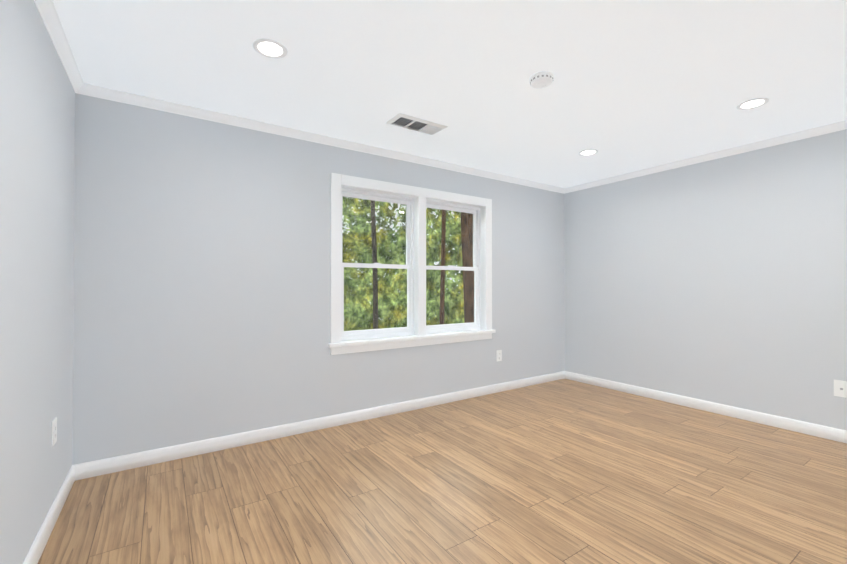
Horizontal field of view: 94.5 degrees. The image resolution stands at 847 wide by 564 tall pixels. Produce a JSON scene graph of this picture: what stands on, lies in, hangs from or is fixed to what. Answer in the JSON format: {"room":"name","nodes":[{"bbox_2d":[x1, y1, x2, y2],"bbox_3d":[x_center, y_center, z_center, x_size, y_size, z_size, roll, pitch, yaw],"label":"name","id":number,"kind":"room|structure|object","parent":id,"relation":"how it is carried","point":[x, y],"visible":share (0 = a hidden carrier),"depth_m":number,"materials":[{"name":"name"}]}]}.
{"room":"empty room","nodes":[
{"label":"empty room","id":0,"kind":"room"},
{"bbox_2d":[0,0,74,563],"bbox_3d":[-0.954,-0.022,0.489,0.140,2.440,4.810,0,-1,-34],"label":"wall","id":1,"kind":"structure","parent":0,"point":[37,135],"depth_m":1.65,"materials":[{"name":"grey paint"}]},
{"bbox_2d":[23,464,78,563],"bbox_3d":[-0.890,1.151,0.521,0.014,0.094,4.470,0,-1,-34],"label":"baseboard","id":2,"kind":"structure","parent":1,"relation":"attached to","point":[35,552],"depth_m":1.90,"materials":[{"name":"white wood"}]},
{"bbox_2d":[52,417,56,445],"bbox_3d":[-1.867,0.757,1.983,0.008,0.122,0.078,0,-1,-34],"label":"electrical outlet","id":3,"kind":"object","parent":1,"relation":"attached to","point":[54,430],"visible":1,"depth_m":1.97,"materials":[{"name":"white plastic"}]},
{"bbox_2d":[34,0,85,94],"bbox_3d":[-0.876,-1.213,0.552,0.048,0.056,4.410,0,-1,-34],"label":"crown molding","id":4,"kind":"structure","parent":1,"relation":"attached to","point":[47,11],"depth_m":1.95,"materials":[{"name":"white"}]},
{"bbox_2d":[72,93,564,464],"bbox_3d":[-0.205,0.009,3.797,4.780,2.440,0.140,0,-1,-34],"label":"wall","id":5,"kind":"structure","parent":0,"point":[202,273],"depth_m":2.91,"materials":[{"name":"grey paint"}]},
{"bbox_2d":[75,83,565,192],"bbox_3d":[-0.153,-1.184,3.730,4.780,0.056,0.048,0,-1,-34],"label":"crown molding","id":6,"kind":"structure","parent":5,"relation":"attached to","point":[91,90],"depth_m":3.09,"materials":[{"name":"white wood"}]},
{"bbox_2d":[79,371,566,479],"bbox_3d":[-0.162,1.181,3.722,4.780,0.094,0.014,0,-1,-34],"label":"baseboard","id":7,"kind":"structure","parent":5,"relation":"attached to","point":[115,464],"depth_m":3.08,"materials":[{"name":"white wood"}]},
{"bbox_2d":[328,173,495,354],"bbox_3d":[-0.044,-0.149,3.873,1.894,1.543,0.186,0,-1,-34],"label":"window unit","id":8,"kind":"structure","parent":5,"relation":"in","point":[408,330],"depth_m":3.83,"materials":[{"name":"white plastic"}]},
{"bbox_2d":[496,350,501,360],"bbox_3d":[0.851,0.829,4.405,0.078,0.122,0.008,0,-1,-34],"label":"electrical outlet","id":9,"kind":"object","parent":5,"relation":"attached to","point":[498,355],"visible":1,"depth_m":4.40,"materials":[{"name":"white plastic"}]},
{"bbox_2d":[38,379,846,563],"bbox_3d":[1.091,1.270,1.843,5.060,0.120,4.810,0,-1,-34],"label":"floor","id":10,"kind":"structure","parent":0,"point":[564,471],"depth_m":2.24,"materials":[{"name":"brown wood"}]},
{"bbox_2d":[53,0,846,187],"bbox_3d":[1.091,-1.289,1.867,5.060,0.120,4.810,0,-1,-34],"label":"ceiling","id":11,"kind":"structure","parent":0,"point":[636,85],"depth_m":2.26,"materials":[{"name":"white paint"}]},
{"bbox_2d":[253,38,287,58],"bbox_3d":[-0.806,-1.224,2.061,0.172,0.007,0.172,0,-1,-34],"label":"recessed light","id":12,"kind":"object","parent":11,"relation":"in","point":[270,48],"visible":1,"depth_m":2.05,"materials":[{"name":"white"}]},
{"bbox_2d":[386,113,447,134],"bbox_3d":[-0.049,-1.212,3.035,0.440,0.014,0.210,0,-1,-34],"label":"ceiling vent","id":13,"kind":"object","parent":11,"relation":"in","point":[414,123],"visible":1,"depth_m":3.01,"materials":[{"name":"white metal"}]},
{"bbox_2d":[529,71,553,88],"bbox_3d":[0.709,-1.203,2.350,0.144,0.043,0.144,0,-1,-34],"label":"smoke detector","id":14,"kind":"object","parent":11,"relation":"attached to","point":[542,79],"visible":1,"depth_m":2.31,"materials":[{"name":"white plastic"}]},
{"bbox_2d":[578,149,597,155],"bbox_3d":[1.540,-1.209,3.662,0.172,0.007,0.172,0,-1,-34],"label":"recessed light","id":15,"kind":"object","parent":11,"relation":"in","point":[587,152],"visible":1,"depth_m":3.66,"materials":[{"name":"white"}]},
{"bbox_2d":[736,98,768,109],"bbox_3d":[2.253,-1.218,2.684,0.172,0.007,0.172,0,-1,-34],"label":"recessed light","id":16,"kind":"object","parent":11,"relation":"in","point":[752,103],"visible":1,"depth_m":2.67,"materials":[{"name":"white"}]},
{"bbox_2d":[564,129,846,429],"bbox_3d":[3.138,0.003,3.221,0.140,2.440,4.810,0,-1,-34],"label":"wall","id":17,"kind":"structure","parent":0,"point":[723,280],"depth_m":3.63,"materials":[{"name":"grey paint"}]},
{"bbox_2d":[562,120,846,193],"bbox_3d":[3.059,-1.189,3.180,0.048,0.056,4.410,0,-1,-34],"label":"crown molding","id":18,"kind":"structure","parent":17,"relation":"attached to","point":[842,125],"depth_m":3.61,"materials":[{"name":"white wood"}]},
{"bbox_2d":[567,371,846,442],"bbox_3d":[3.073,1.176,3.167,0.014,0.094,4.470,0,-1,-34],"label":"baseboard","id":19,"kind":"structure","parent":17,"relation":"attached to","point":[826,432],"depth_m":3.61,"materials":[{"name":"white wood"}]},
{"bbox_2d":[834,380,846,397],"bbox_3d":[3.195,0.816,2.993,0.008,0.125,0.084,0,-1,-34],"label":"electrical outlet","id":20,"kind":"object","parent":17,"relation":"attached to","point":[840,388],"visible":1,"depth_m":3.00,"materials":[{"name":"white plastic"}]},
{"label":"outside","id":21,"kind":"structure","parent":0,"visible":0},
{"bbox_3d":[-2.758,4.390,10.481,40.000,0.200,13.280,0,-1,-34],"label":"ground","id":22,"kind":"structure","parent":21,"visible":0},
{"bbox_2d":[370,200,473,338],"bbox_3d":[0.708,-3.389,10.313,14.539,15.355,8.297,0,-1,-34],"label":"trees","id":23,"kind":"object","parent":22,"relation":"on","point":[468,260],"depth_m":9.06,"materials":[{"name":"brown plant"}]},
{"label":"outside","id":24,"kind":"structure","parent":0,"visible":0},
{"bbox_2d":[342,197,463,340],"bbox_3d":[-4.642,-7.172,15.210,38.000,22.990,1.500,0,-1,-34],"label":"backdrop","id":25,"kind":"structure","parent":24,"point":[387,240],"depth_m":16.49,"materials":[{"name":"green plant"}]}
]}

